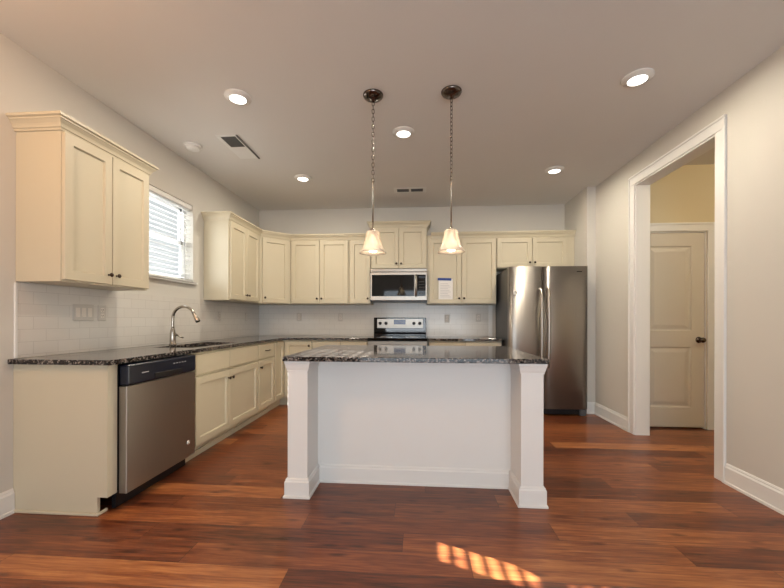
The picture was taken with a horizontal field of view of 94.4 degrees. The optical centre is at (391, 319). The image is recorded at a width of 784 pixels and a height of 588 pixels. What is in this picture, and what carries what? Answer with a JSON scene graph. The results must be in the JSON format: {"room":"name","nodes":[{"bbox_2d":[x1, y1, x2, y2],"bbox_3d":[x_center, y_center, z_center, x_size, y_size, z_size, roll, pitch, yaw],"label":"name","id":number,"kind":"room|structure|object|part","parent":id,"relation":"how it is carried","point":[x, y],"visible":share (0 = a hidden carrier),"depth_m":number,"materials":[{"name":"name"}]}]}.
{"room":"kitchen","nodes":[
{"label":"kitchen","id":0,"kind":"room"},
{"bbox_2d":[0,33,258,492],"bbox_3d":[-2.334,-0.251,1.248,0.130,2.740,8.545,0,0,4],"label":"wall","id":1,"kind":"structure","parent":0,"point":[27,84],"depth_m":2.33,"materials":[{"name":"paint"}]},
{"bbox_2d":[0,488,14,519],"bbox_3d":[-2.386,1.049,-0.453,0.022,0.140,5.145,0,0,4],"label":"baseboard","id":2,"kind":"structure","parent":1,"relation":"attached to","point":[7,498],"depth_m":2.08,"materials":[{"name":"white paint"}]},
{"bbox_2d":[14,283,17,357],"bbox_3d":[-2.199,0.003,2.123,0.010,0.443,0.016,0,0,4],"label":"trim","id":3,"kind":"structure","parent":1,"relation":"attached to","point":[15,284],"depth_m":2.12,"materials":[{"name":"white paint"}]},
{"bbox_2d":[6,110,158,290],"bbox_3d":[-2.009,-0.704,2.450,0.336,0.958,0.779,0,0,4],"label":"upper cabinet","id":4,"kind":"object","parent":1,"relation":"attached to","point":[82,197],"visible":1,"depth_m":2.21,"materials":[{"name":"beige paint"}]},
{"bbox_3d":[-2.008,-1.142,2.450,0.336,0.083,0.779,0,0,4],"label":"crown moulding","id":5,"kind":"part","parent":4,"relation":"part of","materials":[{"name":"beige paint"}]},
{"bbox_3d":[-1.896,-0.666,2.273,0.020,0.858,0.328,0,0,4],"label":"door","id":6,"kind":"part","parent":4,"relation":"part of","materials":[{"name":"beige paint"}]},
{"bbox_3d":[-1.871,-0.666,2.607,0.020,0.858,0.328,0,0,4],"label":"door","id":7,"kind":"part","parent":4,"relation":"part of","materials":[{"name":"beige paint"}]},
{"bbox_2d":[72,304,93,320],"bbox_3d":[-2.159,-0.053,2.546,0.010,0.116,0.162,0,0,4],"label":"switch plate","id":8,"kind":"object","parent":1,"relation":"attached to","point":[80,312],"visible":1,"depth_m":2.54,"materials":[{"name":"white plastic"}]},
{"bbox_2d":[98,305,105,320],"bbox_3d":[-2.149,-0.052,2.694,0.010,0.116,0.070,0,0,4],"label":"outlet plate","id":9,"kind":"object","parent":1,"relation":"attached to","point":[101,308],"visible":1,"depth_m":2.69,"materials":[{"name":"white plastic"}]},
{"bbox_2d":[18,283,258,357],"bbox_3d":[-2.080,0.003,3.748,0.008,0.443,3.244,0,0,4],"label":"backsplash","id":10,"kind":"structure","parent":1,"relation":"attached to","point":[46,326],"depth_m":2.81,"materials":[{"name":"tile"}]},
{"bbox_2d":[149,192,197,284],"bbox_3d":[-2.159,-0.782,3.357,0.165,0.827,0.977,0,0,4],"label":"window","id":11,"kind":"structure","parent":1,"relation":"in","point":[182,257],"depth_m":3.68,"materials":[{"name":"white plastic"}]},
{"bbox_3d":[-2.225,-0.967,3.362,0.020,0.398,0.837,0,0,4],"label":"sash","id":12,"kind":"part","parent":11,"relation":"part of","materials":[{"name":"white plastic"}]},
{"bbox_3d":[-2.209,-0.609,3.361,0.020,0.398,0.837,0,0,4],"label":"sash","id":13,"kind":"part","parent":11,"relation":"part of","materials":[{"name":"white plastic"}]},
{"bbox_3d":[-2.219,-0.788,3.362,0.045,0.815,0.897,0,0,4],"label":"frame","id":14,"kind":"part","parent":11,"relation":"part of","materials":[{"name":"white plastic"}]},
{"bbox_2d":[149,185,191,281],"bbox_3d":[-2.149,-0.793,3.357,0.056,0.800,0.885,0,0,4],"label":"window blind","id":15,"kind":"object","parent":11,"relation":"attached to","point":[159,194],"visible":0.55,"depth_m":3.48,"materials":[{"name":"white plastic"}]},
{"bbox_3d":[-2.152,-0.402,3.357,0.048,0.017,0.885,0,0,4],"label":"rail","id":16,"kind":"part","parent":15,"relation":"part of","materials":[{"name":"white plastic"}]},
{"bbox_3d":[-2.148,-1.171,3.357,0.056,0.045,0.885,0,0,4],"label":"head rail","id":17,"kind":"part","parent":15,"relation":"part of","materials":[{"name":"white plastic"}]},
{"bbox_3d":[-2.137,-0.381,3.356,0.120,0.024,0.977,0,0,4],"label":"sill","id":18,"kind":"part","parent":11,"relation":"part of","materials":[{"name":"white paint"}]},
{"bbox_2d":[217,311,220,320],"bbox_3d":[-2.031,-0.045,4.282,0.010,0.116,0.070,0,0,4],"label":"outlet plate","id":19,"kind":"object","parent":1,"relation":"attached to","point":[218,312],"visible":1,"depth_m":4.27,"materials":[{"name":"white plastic"}]},
{"bbox_2d":[204,220,259,302],"bbox_3d":[-1.869,-0.678,4.361,0.333,0.917,0.778,0,0,4],"label":"upper cabinet","id":20,"kind":"object","parent":1,"relation":"attached to","point":[231,251],"visible":0.98,"depth_m":3.98,"materials":[{"name":"beige paint"}]},
{"bbox_3d":[-1.756,-0.658,4.166,0.020,0.853,0.366,0,0,4],"label":"door","id":21,"kind":"part","parent":20,"relation":"part of","materials":[{"name":"beige paint"}]},
{"bbox_3d":[-1.729,-0.658,4.525,0.020,0.853,0.341,0,0,4],"label":"door","id":22,"kind":"part","parent":20,"relation":"part of","materials":[{"name":"beige paint"}]},
{"bbox_2d":[0,0,783,210],"bbox_3d":[1.013,-1.673,0.935,6.985,0.120,8.815,0,0,4],"label":"ceiling","id":23,"kind":"structure","parent":0,"point":[539,81],"depth_m":2.43,"materials":[{"name":"paint"}]},
{"bbox_2d":[183,141,201,151],"bbox_3d":[-1.844,-1.599,3.370,0.156,0.042,0.156,0,0,4],"label":"smoke detector","id":24,"kind":"object","parent":23,"relation":"attached to","point":[191,146],"visible":1,"depth_m":3.33,"materials":[{"name":"white paint"}]},
{"bbox_2d":[215,134,259,158],"bbox_3d":[-1.431,-1.613,3.402,0.200,0.012,0.460,0,0,4],"label":"ceiling vent","id":25,"kind":"object","parent":23,"relation":"in","point":[234,143],"visible":1,"depth_m":3.37,"materials":[{"name":"white metal"}]},
{"bbox_2d":[221,136,244,146],"bbox_3d":[-1.436,-1.613,3.290,0.130,0.006,0.185,0,0,4],"label":"grille","id":26,"kind":"object","parent":25,"relation":"attached to","point":[231,141],"depth_m":3.28,"materials":[{"name":"grey metal"}]},
{"bbox_2d":[224,88,251,104],"bbox_3d":[-1.112,-1.606,2.630,0.190,0.023,0.190,0,0,4],"label":"recessed light","id":27,"kind":"object","parent":23,"relation":"in","point":[236,96],"visible":1,"depth_m":2.60,"materials":[{"name":"white paint"}]},
{"bbox_2d":[294,174,311,180],"bbox_3d":[-1.006,-1.606,4.122,0.190,0.023,0.190,0,0,4],"label":"recessed light","id":28,"kind":"object","parent":23,"relation":"in","point":[301,177],"visible":1,"depth_m":4.09,"materials":[{"name":"white paint"}]},
{"bbox_2d":[359,89,385,255],"bbox_3d":[-0.134,-1.047,2.607,0.194,1.137,0.194,0,0,4],"label":"pendant light","id":29,"kind":"object","parent":23,"relation":"hanging from","point":[372,246],"visible":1,"depth_m":2.57,"materials":[{"name":"beige glass"}]},
{"bbox_3d":[-0.135,-0.559,2.607,0.194,0.160,0.194,0,0,4],"label":"lamp shade","id":30,"kind":"part","parent":29,"relation":"part of","materials":[{"name":"white glass"}]},
{"bbox_3d":[-0.134,-0.827,2.607,0.016,0.342,0.016,0,0,4],"label":"rod","id":31,"kind":"part","parent":29,"relation":"part of","materials":[{"name":"silver metal"}]},
{"bbox_3d":[-0.133,-1.278,2.607,0.016,0.588,0.016,0,0,-41],"label":"chain","id":32,"kind":"part","parent":29,"relation":"part of","materials":[{"name":"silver metal"}]},
{"bbox_2d":[393,126,414,137],"bbox_3d":[0.103,-1.603,3.116,0.190,0.023,0.190,0,0,4],"label":"recessed light","id":33,"kind":"object","parent":23,"relation":"in","point":[402,131],"visible":1,"depth_m":3.09,"materials":[{"name":"white paint"}]},
{"bbox_2d":[394,187,425,192],"bbox_3d":[0.229,-1.611,4.506,0.400,0.009,0.170,0,0,4],"label":"ceiling vent","id":34,"kind":"object","parent":23,"relation":"in","point":[408,189],"visible":1,"depth_m":4.49,"materials":[{"name":"white metal"}]},
{"bbox_2d":[397,189,408,191],"bbox_3d":[0.143,-1.609,4.512,0.148,0.006,0.090,0,0,4],"label":"grille","id":35,"kind":"object","parent":34,"relation":"attached to","point":[398,190],"depth_m":4.50,"materials":[{"name":"grey metal"}]},
{"bbox_2d":[411,189,422,191],"bbox_3d":[0.315,-1.609,4.499,0.148,0.006,0.090,0,0,4],"label":"grille","id":36,"kind":"object","parent":34,"relation":"attached to","point":[412,190],"depth_m":4.51,"materials":[{"name":"grey metal"}]},
{"bbox_2d":[437,85,464,254],"bbox_3d":[0.422,-1.046,2.566,0.194,1.137,0.194,0,0,-30],"label":"pendant light","id":37,"kind":"object","parent":23,"relation":"hanging from","point":[451,245],"visible":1,"depth_m":2.54,"materials":[{"name":"beige glass"}]},
{"bbox_3d":[0.421,-0.558,2.566,0.194,0.160,0.194,0,0,-30],"label":"lamp shade","id":38,"kind":"part","parent":37,"relation":"part of","materials":[{"name":"white glass"}]},
{"bbox_3d":[0.421,-0.826,2.566,0.016,0.342,0.016,0,0,-30],"label":"rod","id":39,"kind":"part","parent":37,"relation":"part of","materials":[{"name":"silver metal"}]},
{"bbox_3d":[0.422,-1.277,2.566,0.016,0.588,0.016,0,0,15],"label":"chain","id":40,"kind":"part","parent":37,"relation":"part of","materials":[{"name":"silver metal"}]},
{"bbox_2d":[545,166,563,173],"bbox_3d":[1.744,-1.600,3.887,0.190,0.023,0.190,0,0,4],"label":"recessed light","id":41,"kind":"object","parent":23,"relation":"in","point":[555,169],"visible":1,"depth_m":3.86,"materials":[{"name":"white paint"}]},
{"bbox_2d":[621,68,654,86],"bbox_3d":[1.633,-1.600,2.411,0.190,0.023,0.190,0,0,4],"label":"recessed light","id":42,"kind":"object","parent":23,"relation":"in","point":[640,76],"visible":1,"depth_m":2.39,"materials":[{"name":"white paint"}]},
{"bbox_2d":[0,405,783,587],"bbox_3d":[1.007,1.177,0.935,6.985,0.100,8.815,0,0,4],"label":"floor","id":43,"kind":"structure","parent":0,"point":[626,509],"depth_m":1.94,"materials":[{"name":"brown wood"}]},
{"bbox_2d":[13,364,116,516],"bbox_3d":[-1.912,0.688,2.122,0.584,0.864,0.080,0,0,4],"label":"cabinet end panel","id":44,"kind":"object","parent":43,"relation":"on","point":[65,416],"visible":0.92,"depth_m":2.10,"materials":[{"name":"beige paint"}]},
{"bbox_3d":[-1.937,1.111,2.120,0.536,0.018,0.072,0,0,4],"label":"shoe moulding","id":45,"kind":"part","parent":44,"relation":"part of","materials":[{"name":"beige paint"}]},
{"bbox_2d":[112,354,194,507],"bbox_3d":[-1.833,0.690,2.492,0.609,0.850,0.660,0,0,4],"label":"dishwasher","id":46,"kind":"object","parent":43,"relation":"on","point":[156,397],"visible":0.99,"depth_m":2.36,"materials":[{"name":"silver metal"}]},
{"bbox_3d":[-1.560,0.327,2.472,0.056,0.123,0.660,0,0,4],"label":"control panel","id":47,"kind":"part","parent":46,"relation":"part of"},
{"bbox_2d":[183,344,257,462],"bbox_3d":[-1.787,0.688,3.413,0.643,0.864,1.140,0,0,4],"label":"base cabinet","id":48,"kind":"object","parent":43,"relation":"on","point":[226,380],"visible":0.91,"depth_m":3.28,"materials":[{"name":"beige paint"}]},
{"bbox_3d":[-1.526,0.355,3.107,0.020,0.160,0.508,0,0,4],"label":"false drawer","id":49,"kind":"part","parent":48,"relation":"part of","materials":[{"name":"beige paint"}]},
{"bbox_3d":[-1.526,0.726,3.107,0.020,0.539,0.508,0,0,4],"label":"door","id":50,"kind":"part","parent":48,"relation":"part of","materials":[{"name":"beige paint"}]},
{"bbox_3d":[-1.485,0.355,3.659,0.020,0.160,0.590,0,0,4],"label":"false drawer","id":51,"kind":"part","parent":48,"relation":"part of","materials":[{"name":"beige paint"}]},
{"bbox_3d":[-1.486,0.727,3.659,0.020,0.539,0.590,0,0,4],"label":"door","id":52,"kind":"part","parent":48,"relation":"part of","materials":[{"name":"beige paint"}]},
{"bbox_2d":[250,342,274,421],"bbox_3d":[-1.725,0.688,4.211,0.648,0.864,0.456,0,0,4],"label":"base cabinet","id":53,"kind":"object","parent":43,"relation":"on","point":[265,360],"visible":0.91,"depth_m":4.17,"materials":[{"name":"beige paint"}]},
{"bbox_3d":[-1.446,0.725,4.190,0.020,0.543,0.432,0,0,4],"label":"door","id":54,"kind":"part","parent":53,"relation":"part of","materials":[{"name":"beige paint"}]},
{"bbox_3d":[-1.445,0.353,4.190,0.020,0.156,0.432,0,0,4],"label":"drawer","id":55,"kind":"part","parent":53,"relation":"part of","materials":[{"name":"beige paint"}]},
{"bbox_2d":[267,340,312,410],"bbox_3d":[-1.508,0.689,4.883,0.982,0.864,0.912,0,0,4],"label":"base cabinet","id":56,"kind":"object","parent":43,"relation":"on","point":[282,348],"visible":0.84,"depth_m":4.69,"materials":[{"name":"beige paint"}]},
{"bbox_2d":[8,335,371,365],"bbox_3d":[-1.233,0.242,3.667,1.709,0.030,3.296,0,0,4],"label":"countertop","id":57,"kind":"structure","parent":56,"relation":"on","point":[133,354],"depth_m":2.61,"materials":[{"name":"stone"}]},
{"bbox_2d":[169,305,199,344],"bbox_3d":[-1.873,0.046,3.315,0.306,0.360,0.101,0,0,8],"label":"kitchen faucet","id":58,"kind":"object","parent":57,"relation":"on","point":[173,334],"visible":1,"depth_m":3.29,"materials":[{"name":"silver metal"}]},
{"bbox_3d":[-1.891,-0.019,3.293,0.237,0.230,0.028,0,0,9],"label":"spout","id":59,"kind":"part","parent":58,"relation":"part of","materials":[{"name":"silver metal"}]},
{"bbox_2d":[184,345,211,347],"bbox_3d":[-1.764,0.354,3.339,0.364,0.192,0.756,0,0,4],"label":"sink","id":60,"kind":"object","parent":57,"relation":"in","point":[201,345],"visible":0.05,"depth_m":3.59,"materials":[{"name":"metal"}]},
{"bbox_3d":[-1.418,0.636,4.572,0.020,0.721,0.282,0,0,4],"label":"door","id":61,"kind":"part","parent":56,"relation":"part of","materials":[{"name":"beige paint"}]},
{"bbox_3d":[-1.213,0.636,4.712,0.352,0.721,0.020,0,0,4],"label":"door","id":62,"kind":"part","parent":56,"relation":"part of","materials":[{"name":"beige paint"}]},
{"bbox_2d":[312,340,367,348],"bbox_3d":[-0.648,0.691,4.951,0.720,0.864,0.648,0,0,4],"label":"base cabinet","id":63,"kind":"object","parent":43,"relation":"on","point":[316,343],"visible":0.07,"depth_m":4.67,"materials":[{"name":"beige paint"}]},
{"bbox_3d":[-0.839,0.354,4.685,0.356,0.156,0.020,0,0,4],"label":"drawer","id":64,"kind":"part","parent":63,"relation":"part of","materials":[{"name":"beige paint"}]},
{"bbox_3d":[-0.486,0.355,4.659,0.336,0.156,0.020,0,0,4],"label":"drawer","id":65,"kind":"part","parent":63,"relation":"part of","materials":[{"name":"beige paint"}]},
{"bbox_2d":[368,318,427,345],"bbox_3d":[0.095,0.546,4.846,0.756,1.158,0.740,0,0,4],"label":"range","id":66,"kind":"object","parent":43,"relation":"on","point":[387,331],"visible":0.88,"depth_m":5.12,"materials":[{"name":"silver metal"}]},
{"bbox_3d":[0.074,0.576,4.562,0.748,0.618,0.050,0,0,4],"label":"oven door","id":67,"kind":"part","parent":66,"relation":"part of","materials":[{"name":"metal"}]},
{"bbox_2d":[368,336,426,340],"bbox_3d":[0.095,0.241,4.844,0.748,0.030,0.625,0,0,4],"label":"cooktop","id":68,"kind":"object","parent":66,"relation":"in","point":[374,338],"depth_m":4.56,"materials":[{"name":"black glass"}]},
{"bbox_3d":[0.119,0.050,5.132,0.649,0.134,0.010,0,0,4],"label":"control panel","id":69,"kind":"part","parent":66,"relation":"part of","materials":[{"name":"metal"}]},
{"bbox_2d":[283,361,548,508],"bbox_3d":[0.162,0.693,2.709,1.625,0.864,0.972,0,0,4],"label":"kitchen island","id":70,"kind":"object","parent":43,"relation":"on","point":[461,425],"visible":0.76,"depth_m":2.46,"materials":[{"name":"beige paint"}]},
{"bbox_3d":[0.142,1.064,2.473,1.288,0.122,0.022,0,0,4],"label":"baseboard","id":71,"kind":"part","parent":70,"relation":"part of","materials":[{"name":"white paint"}]},
{"bbox_3d":[0.144,0.693,2.491,1.319,0.864,0.014,0,0,4],"label":"panel","id":72,"kind":"part","parent":70,"relation":"part of","materials":[{"name":"white paint"}]},
{"bbox_2d":[282,345,548,363],"bbox_3d":[0.165,0.245,2.746,1.620,0.029,1.078,0,0,4],"label":"island countertop","id":73,"kind":"structure","parent":70,"relation":"on","point":[326,353],"depth_m":2.37,"materials":[{"name":"stone"}]},
{"bbox_2d":[427,339,501,345],"bbox_3d":[0.940,0.695,4.834,0.908,0.864,0.648,0,0,4],"label":"base cabinet","id":74,"kind":"object","parent":43,"relation":"on","point":[430,343],"visible":0.03,"depth_m":4.55,"materials":[{"name":"beige paint"}]},
{"bbox_3d":[0.698,0.358,4.571,0.443,0.156,0.020,0,0,4],"label":"drawer","id":75,"kind":"part","parent":74,"relation":"part of","materials":[{"name":"beige paint"}]},
{"bbox_2d":[427,336,502,340],"bbox_3d":[0.943,0.247,4.837,0.922,0.030,0.641,0,0,4],"label":"countertop","id":76,"kind":"structure","parent":74,"relation":"on","point":[430,338],"depth_m":4.55,"materials":[{"name":"stone"}]},
{"bbox_3d":[1.145,0.359,4.538,0.437,0.156,0.020,0,0,4],"label":"drawer","id":77,"kind":"part","parent":74,"relation":"part of","materials":[{"name":"beige paint"}]},
{"bbox_2d":[496,266,587,415],"bbox_3d":[1.863,0.249,4.600,0.902,1.760,0.840,0,0,4],"label":"refrigerator","id":78,"kind":"object","parent":43,"relation":"on","point":[541,311],"visible":0.77,"depth_m":4.25,"materials":[{"name":"metal"}]},
{"bbox_3d":[1.588,0.206,4.314,0.396,1.675,0.068,0,0,4],"label":"freezer door","id":79,"kind":"part","parent":78,"relation":"part of","materials":[{"name":"metal"}]},
{"bbox_3d":[1.745,0.093,4.230,0.040,0.949,0.084,0,0,4],"label":"handle","id":80,"kind":"part","parent":78,"relation":"part of","materials":[{"name":"metal"}]},
{"bbox_3d":[1.827,0.094,4.224,0.040,0.949,0.084,0,0,4],"label":"handle","id":81,"kind":"part","parent":78,"relation":"part of","materials":[{"name":"metal"}]},
{"bbox_3d":[2.042,0.207,4.280,0.498,1.675,0.068,0,0,4],"label":"fridge door","id":82,"kind":"part","parent":78,"relation":"part of","materials":[{"name":"metal"}]},
{"bbox_2d":[259,204,564,336],"bbox_3d":[0.343,-0.245,5.269,4.615,2.740,0.130,0,0,4],"label":"wall","id":83,"kind":"structure","parent":0,"point":[508,217],"depth_m":5.19,"materials":[{"name":"paint"}]},
{"bbox_2d":[242,237,293,304],"bbox_3d":[-1.690,-0.678,5.047,0.589,0.917,0.611,0,0,4],"label":"upper cabinet","id":84,"kind":"object","parent":83,"relation":"attached to","point":[275,254],"visible":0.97,"depth_m":4.87,"materials":[{"name":"beige paint"}]},
{"bbox_3d":[-1.554,-0.658,4.871,0.361,0.853,0.020,0,0,-39],"label":"door","id":85,"kind":"part","parent":84,"relation":"part of","materials":[{"name":"beige paint"}]},
{"bbox_2d":[297,313,300,320],"bbox_3d":[-1.356,-0.044,5.316,0.070,0.116,0.010,0,0,4],"label":"outlet plate","id":86,"kind":"object","parent":83,"relation":"attached to","point":[298,314],"visible":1,"depth_m":5.31,"materials":[{"name":"white plastic"}]},
{"bbox_2d":[291,240,350,304],"bbox_3d":[-0.975,-0.676,5.116,0.816,0.917,0.368,0,0,4],"label":"upper cabinet","id":87,"kind":"object","parent":83,"relation":"attached to","point":[319,269],"visible":0.96,"depth_m":4.97,"materials":[{"name":"beige paint"}]},
{"bbox_2d":[201,211,365,240],"bbox_3d":[-1.331,-1.130,4.622,1.994,0.083,0.712,0,0,-35],"label":"crown molding","id":88,"kind":"structure","parent":87,"relation":"attached to","point":[213,215],"depth_m":4.84,"materials":[{"name":"beige paint"}]},
{"bbox_3d":[-1.182,-0.657,4.986,0.388,0.853,0.020,0,0,4],"label":"door","id":89,"kind":"part","parent":87,"relation":"part of","materials":[{"name":"beige paint"}]},
{"bbox_3d":[-0.787,-0.656,4.957,0.388,0.853,0.020,0,0,4],"label":"door","id":90,"kind":"part","parent":87,"relation":"part of","materials":[{"name":"beige paint"}]},
{"bbox_2d":[338,313,342,320],"bbox_3d":[-0.743,-0.042,5.271,0.070,0.116,0.010,0,0,4],"label":"outlet plate","id":91,"kind":"object","parent":83,"relation":"attached to","point":[340,315],"visible":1,"depth_m":5.27,"materials":[{"name":"white plastic"}]},
{"bbox_2d":[349,240,373,304],"bbox_3d":[-0.419,-0.675,5.075,0.294,0.917,0.368,0,0,4],"label":"upper cabinet","id":92,"kind":"object","parent":83,"relation":"attached to","point":[359,264],"visible":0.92,"depth_m":4.93,"materials":[{"name":"beige paint"}]},
{"bbox_2d":[259,303,488,335],"bbox_3d":[-0.294,-0.007,5.247,3.332,0.482,0.008,0,0,4],"label":"backsplash","id":93,"kind":"structure","parent":83,"relation":"attached to","point":[316,320],"depth_m":5.25,"materials":[{"name":"tile"}]},
{"bbox_2d":[367,220,430,268],"bbox_3d":[0.108,-1.005,5.034,0.860,0.643,0.371,0,0,4],"label":"upper cabinet","id":94,"kind":"object","parent":83,"relation":"attached to","point":[404,243],"visible":0.89,"depth_m":4.88,"materials":[{"name":"beige paint"}]},
{"bbox_3d":[-0.087,-0.967,4.905,0.362,0.543,0.020,0,0,4],"label":"door","id":95,"kind":"part","parent":94,"relation":"part of","materials":[{"name":"beige paint"}]},
{"bbox_2d":[370,269,426,302],"bbox_3d":[0.105,-0.463,4.976,0.752,0.432,0.460,0,0,4],"label":"microwave","id":96,"kind":"object","parent":94,"relation":"attached to","point":[386,285],"visible":1,"depth_m":4.81,"materials":[{"name":"silver metal"}]},
{"bbox_3d":[0.094,-0.658,4.821,0.752,0.042,0.030,0,0,4],"label":"vent panel","id":97,"kind":"part","parent":96,"relation":"part of","materials":[{"name":"metal"}]},
{"bbox_3d":[0.320,-0.457,4.761,0.030,0.299,0.062,0,0,4],"label":"handle","id":98,"kind":"part","parent":96,"relation":"part of","materials":[{"name":"metal"}]},
{"bbox_3d":[0.377,-0.457,4.785,0.144,0.284,0.005,0,0,4],"label":"control panel","id":99,"kind":"part","parent":96,"relation":"part of","materials":[{"name":"black glass"}]},
{"bbox_3d":[0.109,-1.285,5.034,0.860,0.083,0.370,0,0,4],"label":"crown moulding","id":100,"kind":"part","parent":94,"relation":"part of","materials":[{"name":"beige paint"}]},
{"bbox_3d":[0.282,-0.967,4.878,0.362,0.543,0.020,0,0,4],"label":"door","id":101,"kind":"part","parent":94,"relation":"part of","materials":[{"name":"beige paint"}]},
{"bbox_2d":[445,315,449,322],"bbox_3d":[0.788,-0.019,5.158,0.070,0.116,0.010,0,0,4],"label":"outlet plate","id":102,"kind":"object","parent":83,"relation":"attached to","point":[447,317],"visible":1,"depth_m":5.16,"materials":[{"name":"white plastic"}]},
{"bbox_2d":[427,236,495,304],"bbox_3d":[0.942,-0.672,4.974,0.911,0.917,0.368,0,0,4],"label":"upper cabinet","id":103,"kind":"object","parent":83,"relation":"attached to","point":[472,272],"visible":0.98,"depth_m":4.82,"materials":[{"name":"beige paint"}]},
{"bbox_3d":[0.715,-0.652,4.846,0.424,0.853,0.020,0,0,4],"label":"door","id":104,"kind":"part","parent":103,"relation":"part of","materials":[{"name":"beige paint"}]},
{"bbox_2d":[438,278,452,298],"bbox_3d":[0.714,-0.417,4.834,0.199,0.287,0.003,0,0,4],"label":"paper sheet","id":105,"kind":"object","parent":103,"relation":"attached to","point":[445,284],"visible":1,"depth_m":4.83,"materials":[{"name":"white paper"}]},
{"bbox_3d":[1.156,-0.651,4.813,0.444,0.853,0.020,0,0,4],"label":"door","id":106,"kind":"part","parent":103,"relation":"part of","materials":[{"name":"beige paint"}]},
{"bbox_2d":[431,230,575,238],"bbox_3d":[1.455,-1.124,4.774,1.860,0.083,0.051,0,0,4],"label":"crown molding","id":107,"kind":"structure","parent":103,"relation":"attached to","point":[532,233],"depth_m":4.76,"materials":[{"name":"beige paint"}]},
{"bbox_2d":[476,314,480,321],"bbox_3d":[1.227,-0.033,5.125,0.070,0.116,0.010,0,0,4],"label":"outlet plate","id":108,"kind":"object","parent":83,"relation":"attached to","point":[478,316],"visible":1,"depth_m":5.12,"materials":[{"name":"white plastic"}]},
{"bbox_2d":[488,305,492,336],"bbox_3d":[1.394,0.011,5.120,0.055,0.443,0.012,0,0,4],"label":"trim","id":109,"kind":"structure","parent":83,"relation":"attached to","point":[490,306],"depth_m":5.11,"materials":[{"name":"white paint"}]},
{"bbox_2d":[496,237,573,271],"bbox_3d":[1.896,-0.904,4.904,0.996,0.449,0.368,0,0,4],"label":"upper cabinet","id":110,"kind":"object","parent":83,"relation":"attached to","point":[550,251],"visible":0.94,"depth_m":4.75,"materials":[{"name":"beige paint"}]},
{"bbox_3d":[1.615,-0.884,4.779,0.444,0.385,0.020,0,0,4],"label":"door","id":111,"kind":"part","parent":110,"relation":"part of","materials":[{"name":"beige paint"}]},
{"bbox_3d":[2.066,-0.883,4.746,0.440,0.385,0.020,0,0,4],"label":"door","id":112,"kind":"part","parent":110,"relation":"part of","materials":[{"name":"beige paint"}]},
{"bbox_2d":[565,187,595,409],"bbox_3d":[2.499,-0.240,4.709,0.233,2.740,0.668,0,0,4],"label":"wall","id":113,"kind":"structure","parent":0,"point":[580,211],"depth_m":4.38,"materials":[{"name":"paint"}]},
{"bbox_2d":[650,164,714,428],"bbox_3d":[3.571,-0.237,3.797,2.040,2.740,0.130,0,0,4],"label":"wall","id":114,"kind":"structure","parent":0,"point":[686,194],"depth_m":3.77,"materials":[{"name":"paint"}]},
{"bbox_2d":[650,233,705,426],"bbox_3d":[2.897,0.103,3.773,0.694,2.020,0.110,0,0,4],"label":"door","id":115,"kind":"structure","parent":114,"relation":"in","point":[677,340],"depth_m":3.79,"materials":[{"name":"paint"}]},
{"bbox_3d":[3.189,0.207,3.735,0.066,0.066,0.076,0,0,4],"label":"knob","id":116,"kind":"part","parent":115,"relation":"part of","materials":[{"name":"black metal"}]},
{"bbox_2d":[650,222,714,429],"bbox_3d":[2.949,0.062,3.795,0.797,2.139,0.083,0,0,4],"label":"trim","id":117,"kind":"structure","parent":114,"relation":"attached to","point":[708,228],"depth_m":3.74,"materials":[{"name":"white paint"}]},
{"bbox_2d":[595,45,783,488],"bbox_3d":[2.239,-0.240,0.510,0.130,2.740,7.747,0,0,4],"label":"wall","id":118,"kind":"structure","parent":0,"point":[753,105],"depth_m":2.37,"materials":[{"name":"paint"}]},
{"bbox_2d":[586,402,627,431],"bbox_3d":[2.380,1.060,4.026,0.103,0.140,0.713,0,0,4],"label":"baseboard","id":119,"kind":"structure","parent":118,"relation":"attached to","point":[621,421],"depth_m":4.05,"materials":[{"name":"white paint"}]},
{"bbox_2d":[628,114,726,482],"bbox_3d":[2.419,-0.148,3.084,0.152,2.557,1.159,0,0,4],"label":"trim","id":120,"kind":"structure","parent":118,"relation":"attached to","point":[714,134],"depth_m":3.27,"materials":[{"name":"white paint"}]},
{"bbox_2d":[724,463,783,514],"bbox_3d":[2.091,1.059,-0.418,0.022,0.140,5.875,0,0,4],"label":"baseboard","id":121,"kind":"structure","parent":118,"relation":"attached to","point":[766,493],"depth_m":2.28,"materials":[{"name":"white paint"}]}
]}

